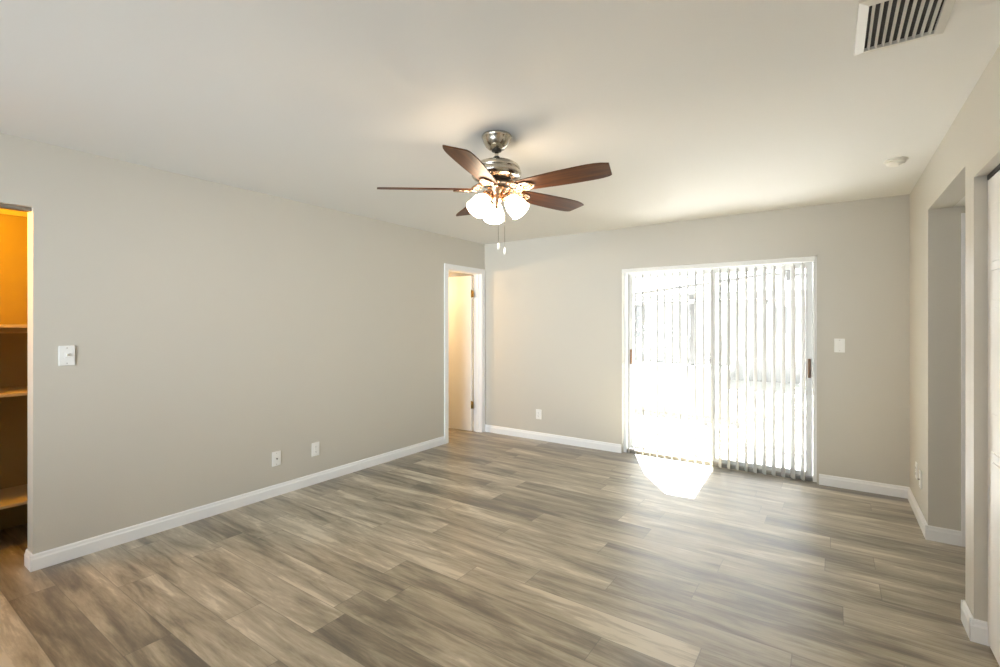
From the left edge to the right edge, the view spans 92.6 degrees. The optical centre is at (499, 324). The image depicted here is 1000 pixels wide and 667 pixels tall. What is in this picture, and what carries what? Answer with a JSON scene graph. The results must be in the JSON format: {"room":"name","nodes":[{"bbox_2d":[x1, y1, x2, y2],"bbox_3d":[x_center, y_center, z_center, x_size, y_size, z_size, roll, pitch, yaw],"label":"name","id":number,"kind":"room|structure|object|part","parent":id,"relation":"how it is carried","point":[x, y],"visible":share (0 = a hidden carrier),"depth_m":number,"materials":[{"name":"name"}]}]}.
{"room":"empty living room","nodes":[
{"label":"empty living room","id":0,"kind":"room"},
{"bbox_2d":[0,214,27,529],"bbox_3d":[-3.370,0.270,2.668,0.900,2.250,1.950,0,0,35],"label":"wall","id":1,"kind":"structure","parent":0,"point":[13,229],"depth_m":3.30,"materials":[{"name":"brown paint"}]},
{"bbox_2d":[0,484,27,509],"bbox_3d":[-3.477,1.150,2.742,0.440,0.060,1.748,0,0,35],"label":"closet shelf","id":2,"kind":"object","parent":1,"relation":"attached to","point":[10,497],"visible":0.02,"depth_m":3.11,"materials":[{"name":"beige paint"}]},
{"bbox_2d":[0,386,27,397],"bbox_3d":[-3.477,0.460,2.742,0.440,0.060,1.748,0,0,35],"label":"closet shelf","id":3,"kind":"object","parent":1,"relation":"attached to","point":[20,390],"visible":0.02,"depth_m":3.07,"materials":[{"name":"beige paint"}]},
{"bbox_2d":[0,325,27,332],"bbox_3d":[-3.477,0.030,2.742,0.440,0.060,1.748,0,0,35],"label":"closet shelf","id":4,"kind":"object","parent":1,"relation":"attached to","point":[3,328],"visible":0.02,"depth_m":3.26,"materials":[{"name":"beige paint"}]},
{"bbox_2d":[0,208,27,217],"bbox_3d":[-3.648,-0.770,2.861,0.025,0.040,1.750,0,0,35],"label":"trim","id":5,"kind":"structure","parent":1,"relation":"attached to","point":[2,211],"depth_m":3.29,"materials":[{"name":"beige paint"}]},
{"bbox_2d":[0,133,484,553],"bbox_3d":[-2.385,0.175,3.196,0.120,2.440,7.740,0,0,35],"label":"wall","id":6,"kind":"structure","parent":0,"point":[215,329],"depth_m":3.42,"materials":[{"name":"beige paint"}]},
{"bbox_2d":[0,203,30,211],"bbox_3d":[-2.871,-0.656,2.475,0.044,0.022,0.637,0,0,35],"label":"door track","id":7,"kind":"object","parent":6,"relation":"attached to","point":[2,205],"visible":1,"depth_m":2.68,"materials":[{"name":"grey metal"}]},
{"bbox_2d":[24,549,31,570],"bbox_3d":[-2.701,1.349,2.739,0.120,0.092,0.014,0,0,35],"label":"baseboard","id":8,"kind":"structure","parent":6,"relation":"attached to","point":[28,553],"depth_m":2.74,"materials":[{"name":"white paint"}]},
{"bbox_2d":[59,345,74,365],"bbox_3d":[-2.555,0.184,2.823,0.024,0.118,0.074,0,0,35],"label":"light switch","id":9,"kind":"object","parent":6,"relation":"attached to","point":[66,353],"visible":1,"depth_m":2.82,"materials":[{"name":"white plastic"}]},
{"bbox_2d":[30,436,444,571],"bbox_3d":[-1.651,1.349,4.138,0.014,0.092,3.511,0,0,35],"label":"baseboard","id":10,"kind":"structure","parent":6,"relation":"attached to","point":[47,558],"depth_m":3.43,"materials":[{"name":"white paint"}]},
{"bbox_2d":[272,450,280,466],"bbox_3d":[-1.818,1.093,3.893,0.018,0.118,0.074,0,0,35],"label":"wall jack","id":11,"kind":"object","parent":6,"relation":"attached to","point":[276,456],"visible":1,"depth_m":3.89,"materials":[{"name":"white plastic"}]},
{"bbox_2d":[312,442,318,456],"bbox_3d":[-1.616,1.093,4.192,0.010,0.118,0.074,0,0,35],"label":"power outlet","id":12,"kind":"object","parent":6,"relation":"attached to","point":[315,446],"visible":1,"depth_m":4.19,"materials":[{"name":"white plastic"}]},
{"bbox_2d":[444,263,484,443],"bbox_3d":[-0.473,0.340,5.942,0.136,2.111,0.789,0,0,35],"label":"doorway","id":13,"kind":"structure","parent":6,"relation":"in","point":[479,274],"depth_m":6.18,"materials":[{"name":"white paint"}]},
{"bbox_2d":[449,276,473,430],"bbox_3d":[-0.634,0.376,6.359,0.669,2.022,0.103,0,0,32],"label":"door","id":14,"kind":"structure","parent":13,"relation":"attached to","point":[461,292],"depth_m":6.30,"materials":[{"name":"white paint"}]},
{"bbox_2d":[473,277,473,409],"bbox_3d":[-1.148,0.175,6.633,1.760,2.440,3.000,0,0,35],"label":"wall","id":15,"kind":"structure","parent":0,"point":[473,277],"depth_m":7.84,"materials":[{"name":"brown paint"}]},
{"bbox_2d":[0,0,999,243],"bbox_3d":[-0.622,-1.105,1.914,4.478,0.120,7.840,0,0,35],"label":"ceiling","id":16,"kind":"structure","parent":0,"point":[696,109],"depth_m":2.21,"materials":[{"name":"white paint"}]},
{"bbox_2d":[377,130,611,253],"bbox_3d":[-0.040,-0.716,2.593,1.274,0.658,1.224,0,0,17],"label":"ceiling fan","id":17,"kind":"object","parent":16,"relation":"hanging from","point":[496,174],"visible":1,"depth_m":2.56,"materials":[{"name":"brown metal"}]},
{"bbox_3d":[-0.416,-0.745,2.625,0.535,0.038,0.139,0,0,-2],"label":"blade","id":18,"kind":"part","parent":17,"relation":"part of","materials":[{"name":"brown wood"}]},
{"bbox_3d":[-0.159,-0.745,3.015,0.139,0.038,0.535,0,0,-20],"label":"blade","id":19,"kind":"part","parent":17,"relation":"part of","materials":[{"name":"brown wood"}]},
{"bbox_3d":[-0.124,-0.745,2.260,0.139,0.038,0.535,0,0,16],"label":"blade","id":20,"kind":"part","parent":17,"relation":"part of","materials":[{"name":"brown wood"}]},
{"bbox_3d":[-0.112,-0.640,2.569,0.130,0.132,0.114,0,0,-38],"label":"lamp shade","id":21,"kind":"part","parent":17,"relation":"part of","materials":[{"name":"white glass"}]},
{"bbox_3d":[-0.036,-0.640,2.760,0.114,0.132,0.130,0,0,-8],"label":"lamp shade","id":22,"kind":"part","parent":17,"relation":"part of","materials":[{"name":"white glass"}]},
{"bbox_3d":[0.015,-0.544,2.643,0.024,0.243,0.002,0,0,-1],"label":"pull chain","id":23,"kind":"part","parent":17,"relation":"part of","materials":[{"name":"silver metal"}]},
{"bbox_3d":[0.091,-0.640,2.599,0.130,0.132,0.114,0,0,22],"label":"lamp shade","id":24,"kind":"part","parent":17,"relation":"part of","materials":[{"name":"white glass"}]},
{"bbox_3d":[0.292,-0.745,2.891,0.535,0.038,0.139,0,0,-38],"label":"blade","id":25,"kind":"part","parent":17,"relation":"part of","materials":[{"name":"brown wood"}]},
{"bbox_3d":[0.313,-0.745,2.424,0.535,0.038,0.139,0,0,34],"label":"blade","id":26,"kind":"part","parent":17,"relation":"part of","materials":[{"name":"brown wood"}]},
{"bbox_2d":[883,157,907,166],"bbox_3d":[2.515,-1.026,3.038,0.124,0.039,0.124,0,0,35],"label":"smoke detector","id":27,"kind":"object","parent":16,"relation":"attached to","point":[898,161],"visible":1,"depth_m":3.01,"materials":[{"name":"white plastic"}]},
{"bbox_2d":[854,0,955,55],"bbox_3d":[1.368,-1.037,1.622,0.258,0.014,0.375,0,0,35],"label":"ceiling vent","id":28,"kind":"object","parent":16,"relation":"in","point":[880,24],"visible":1,"depth_m":1.64,"materials":[{"name":"white metal"}]},
{"bbox_2d":[0,410,999,666],"bbox_3d":[-0.139,1.445,2.346,8.300,0.100,9.100,0,0,35],"label":"floor","id":29,"kind":"structure","parent":0,"point":[474,549],"depth_m":2.63,"materials":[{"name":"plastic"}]},
{"bbox_2d":[485,194,909,486],"bbox_3d":[1.625,0.175,5.054,4.358,2.440,0.120,0,0,35],"label":"wall","id":30,"kind":"structure","parent":0,"point":[553,304],"depth_m":4.66,"materials":[{"name":"beige paint"}]},
{"bbox_2d":[449,271,473,276],"bbox_3d":[1.855,-0.930,4.980,7.820,0.550,0.020,0,0,35],"label":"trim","id":31,"kind":"structure","parent":30,"relation":"attached to","point":[451,274],"depth_m":6.66,"materials":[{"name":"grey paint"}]},
{"bbox_2d":[536,409,540,418],"bbox_3d":[0.467,1.085,5.777,0.074,0.118,0.010,0,0,35],"label":"power outlet","id":32,"kind":"object","parent":30,"relation":"attached to","point":[538,411],"visible":1,"depth_m":5.77,"materials":[{"name":"white plastic"}]},
{"bbox_2d":[485,424,620,452],"bbox_3d":[0.556,1.349,5.713,1.850,0.092,0.014,0,0,35],"label":"baseboard","id":33,"kind":"structure","parent":30,"relation":"attached to","point":[612,447],"depth_m":5.63,"materials":[{"name":"white paint"}]},
{"bbox_2d":[622,256,815,480],"bbox_3d":[2.047,0.392,4.683,1.746,1.974,0.082,0,0,35],"label":"vertical blinds","id":34,"kind":"object","parent":30,"relation":"attached to","point":[782,261],"visible":1,"depth_m":4.50,"materials":[{"name":"white plastic"}]},
{"bbox_2d":[622,257,816,481],"bbox_3d":[2.085,0.395,4.743,1.776,2.000,0.141,0,0,35],"label":"door","id":35,"kind":"structure","parent":30,"relation":"in","point":[811,448],"depth_m":4.71,"materials":[{"name":"white metal"}]},
{"bbox_3d":[1.432,0.350,5.216,0.020,0.160,0.032,0,0,35],"label":"handle","id":36,"kind":"part","parent":35,"relation":"part of","materials":[{"name":"brown"}]},
{"bbox_3d":[1.786,0.396,5.008,0.896,1.918,0.028,0,0,35],"label":"sliding panel","id":37,"kind":"part","parent":35,"relation":"part of","materials":[{"name":"clear glass"}]},
{"bbox_3d":[2.103,1.380,4.764,1.700,0.030,0.087,0,0,35],"label":"sill","id":38,"kind":"part","parent":35,"relation":"part of","materials":[{"name":"grey metal"}]},
{"bbox_3d":[2.441,0.396,4.511,0.852,1.918,0.028,0,0,35],"label":"sliding panel","id":39,"kind":"part","parent":35,"relation":"part of","materials":[{"name":"clear glass"}]},
{"bbox_3d":[2.755,0.390,4.256,0.022,0.170,0.032,0,0,35],"label":"handle","id":40,"kind":"part","parent":35,"relation":"part of","materials":[{"name":"brown"}]},
{"bbox_2d":[621,254,818,483],"bbox_3d":[2.062,0.391,4.705,1.790,2.008,0.056,0,0,35],"label":"trim","id":41,"kind":"structure","parent":30,"relation":"attached to","point":[816,255],"depth_m":4.71,"materials":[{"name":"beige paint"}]},
{"bbox_2d":[834,339,844,352],"bbox_3d":[2.904,0.180,4.089,0.074,0.118,0.010,0,0,35],"label":"light switch","id":42,"kind":"object","parent":30,"relation":"attached to","point":[839,344],"visible":1,"depth_m":4.08,"materials":[{"name":"white plastic"}]},
{"bbox_2d":[819,474,908,498],"bbox_3d":[3.031,1.349,3.998,0.604,0.092,0.014,0,0,35],"label":"baseboard","id":43,"kind":"structure","parent":30,"relation":"attached to","point":[827,480],"depth_m":3.99,"materials":[{"name":"white paint"}]},
{"bbox_2d":[910,45,999,621],"bbox_3d":[1.164,0.175,0.666,0.120,2.440,7.620,0,0,35],"label":"wall","id":44,"kind":"structure","parent":0,"point":[960,166],"depth_m":2.91,"materials":[{"name":"beige paint"}]},
{"bbox_2d":[915,461,917,479],"bbox_3d":[3.049,1.070,3.502,0.010,0.118,0.074,0,0,35],"label":"power outlet","id":45,"kind":"object","parent":44,"relation":"attached to","point":[916,464],"visible":1,"depth_m":3.48,"materials":[{"name":"white plastic"}]},
{"bbox_2d":[908,487,927,536],"bbox_3d":[3.023,1.349,3.467,0.014,0.092,0.897,0,0,35],"label":"baseboard","id":46,"kind":"structure","parent":44,"relation":"attached to","point":[918,514],"depth_m":3.42,"materials":[{"name":"white paint"}]},
{"bbox_2d":[917,470,921,488],"bbox_3d":[2.941,1.085,3.352,0.018,0.118,0.074,0,0,35],"label":"wall jack","id":47,"kind":"object","parent":44,"relation":"attached to","point":[920,472],"visible":1,"depth_m":3.32,"materials":[{"name":"white plastic"}]},
{"bbox_3d":[2.945,1.085,3.349,0.007,0.118,0.074,0,0,35],"label":"plate","id":48,"kind":"part","parent":47,"relation":"part of","materials":[{"name":"white plastic"}]},
{"bbox_2d":[961,601,973,638],"bbox_3d":[2.131,1.346,2.180,0.014,0.098,0.184,0,0,35],"label":"baseboard","id":49,"kind":"structure","parent":44,"relation":"attached to","point":[965,612],"depth_m":2.18,"materials":[{"name":"white paint"}]},
{"bbox_2d":[969,617,988,645],"bbox_3d":[2.102,1.346,2.094,0.064,0.098,0.014,0,0,35],"label":"baseboard","id":50,"kind":"object","parent":44,"relation":"attached to","point":[978,632],"visible":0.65,"depth_m":2.09,"materials":[{"name":"white paint"}]},
{"bbox_2d":[987,164,999,665],"bbox_3d":[1.628,0.366,1.348,0.042,2.033,1.781,0,0,35],"label":"door","id":51,"kind":"structure","parent":44,"relation":"in","point":[993,178],"depth_m":1.97,"materials":[{"name":"white paint"}]},
{"bbox_2d":[953,206,964,530],"bbox_3d":[3.409,0.325,1.991,2.062,2.140,1.355,0,0,35],"label":"wall","id":52,"kind":"structure","parent":0,"point":[957,211],"depth_m":3.02,"materials":[{"name":"beige paint"}]},
{"bbox_2d":[925,525,960,545],"bbox_3d":[2.834,1.349,3.058,0.170,0.092,0.014,0,0,35],"label":"baseboard","id":53,"kind":"structure","parent":52,"relation":"attached to","point":[933,533],"depth_m":3.05,"materials":[{"name":"white paint"}]},
{"bbox_2d":[961,213,964,546],"bbox_3d":[3.272,0.347,2.754,0.896,2.095,0.016,0,0,35],"label":"trim","id":54,"kind":"structure","parent":52,"relation":"attached to","point":[962,214],"depth_m":3.00,"materials":[{"name":"white paint"}]},
{"bbox_2d":[954,196,964,206],"bbox_3d":[3.427,-0.795,2.018,2.062,0.100,1.290,0,0,35],"label":"ceiling","id":55,"kind":"structure","parent":0,"point":[961,202],"depth_m":2.94,"materials":[{"name":"white paint"}]},
{"bbox_3d":[2.571,-1.225,5.469,10.000,0.120,1.640,0,0,35],"label":"roof porch","id":56,"kind":"structure","parent":0,"visible":0},
{"bbox_2d":[785,269,789,280],"bbox_3d":[3.315,-0.833,5.489,0.100,0.665,0.087,0,0,35],"label":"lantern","id":57,"kind":"object","parent":56,"relation":"hanging from","point":[787,272],"visible":0.3,"depth_m":5.47,"materials":[{"name":"grey"}]},
{"label":"outside","id":58,"kind":"structure","parent":0,"visible":0},
{"bbox_2d":[730,380,805,409],"bbox_3d":[14.119,1.515,20.389,60.000,0.080,30.400,0,0,35],"label":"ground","id":59,"kind":"structure","parent":58,"point":[732,382],"depth_m":10.07,"materials":[{"name":"white"}]},
{"bbox_2d":[634,268,805,383],"bbox_3d":[6.801,-0.275,15.969,15.800,3.500,7.400,0,0,35],"label":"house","id":60,"kind":"structure","parent":59,"relation":"on","point":[723,275],"depth_m":12.85,"materials":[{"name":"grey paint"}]},
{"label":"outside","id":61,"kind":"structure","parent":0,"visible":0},
{"bbox_2d":[634,404,805,470],"bbox_3d":[2.149,1.495,7.495,23.000,0.080,4.430,0,0,35],"label":"patio","id":62,"kind":"structure","parent":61,"point":[732,406],"depth_m":6.32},
{"bbox_2d":[634,362,732,417],"bbox_3d":[2.399,1.060,8.313,2.960,0.790,0.280,0,0,35],"label":"wall","id":63,"kind":"structure","parent":62,"relation":"on","point":[638,364],"depth_m":7.83,"materials":[{"name":"white paint"}]},
{"bbox_2d":[689,294,723,366],"bbox_3d":[3.315,0.085,7.678,0.520,1.160,0.060,0,0,35],"label":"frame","id":64,"kind":"object","parent":63,"relation":"on","point":[691,296],"visible":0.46,"depth_m":7.77,"materials":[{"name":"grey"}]},
{"bbox_3d":[3.134,0.085,7.804,0.080,1.160,0.060,0,0,35],"label":"trellis post","id":65,"kind":"part","parent":64,"relation":"part of","materials":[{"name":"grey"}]},
{"bbox_3d":[3.504,0.415,7.548,0.060,0.500,0.060,0,0,35],"label":"trellis post","id":66,"kind":"part","parent":64,"relation":"part of","materials":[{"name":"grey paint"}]},
{"bbox_2d":[634,272,805,317],"bbox_3d":[3.587,0.355,6.761,5.060,2.200,0.060,0,0,35],"label":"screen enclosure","id":67,"kind":"object","parent":62,"relation":"on","point":[767,273],"visible":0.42,"depth_m":6.98,"materials":[{"name":"white metal"}]},
{"bbox_2d":[684,343,805,408],"bbox_3d":[4.662,0.895,7.962,3.060,1.120,0.060,0,0,35],"label":"railing","id":68,"kind":"object","parent":62,"relation":"on","point":[685,344],"visible":0.32,"depth_m":8.24,"materials":[{"name":"white metal"}]},
{"bbox_3d":[3.429,0.895,8.816,0.060,1.120,0.060,0,0,35],"label":"railing post","id":69,"kind":"part","parent":68,"relation":"part of","materials":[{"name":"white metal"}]},
{"bbox_3d":[4.662,0.375,7.962,3.000,0.040,0.040,0,0,35],"label":"rail","id":70,"kind":"part","parent":68,"relation":"part of","materials":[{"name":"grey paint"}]},
{"bbox_3d":[4.662,0.595,7.962,3.000,0.040,0.040,0,0,35],"label":"rail","id":71,"kind":"part","parent":68,"relation":"part of","materials":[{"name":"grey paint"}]},
{"bbox_3d":[4.251,0.895,8.247,0.060,1.120,0.060,0,0,35],"label":"railing post","id":72,"kind":"part","parent":68,"relation":"part of","materials":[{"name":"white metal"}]},
{"bbox_2d":[788,382,805,423],"bbox_3d":[4.468,1.085,6.630,0.826,0.746,0.893,0,0,35],"label":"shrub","id":73,"kind":"object","parent":62,"relation":"on","point":[799,399],"visible":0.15,"depth_m":6.75,"materials":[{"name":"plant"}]}
]}

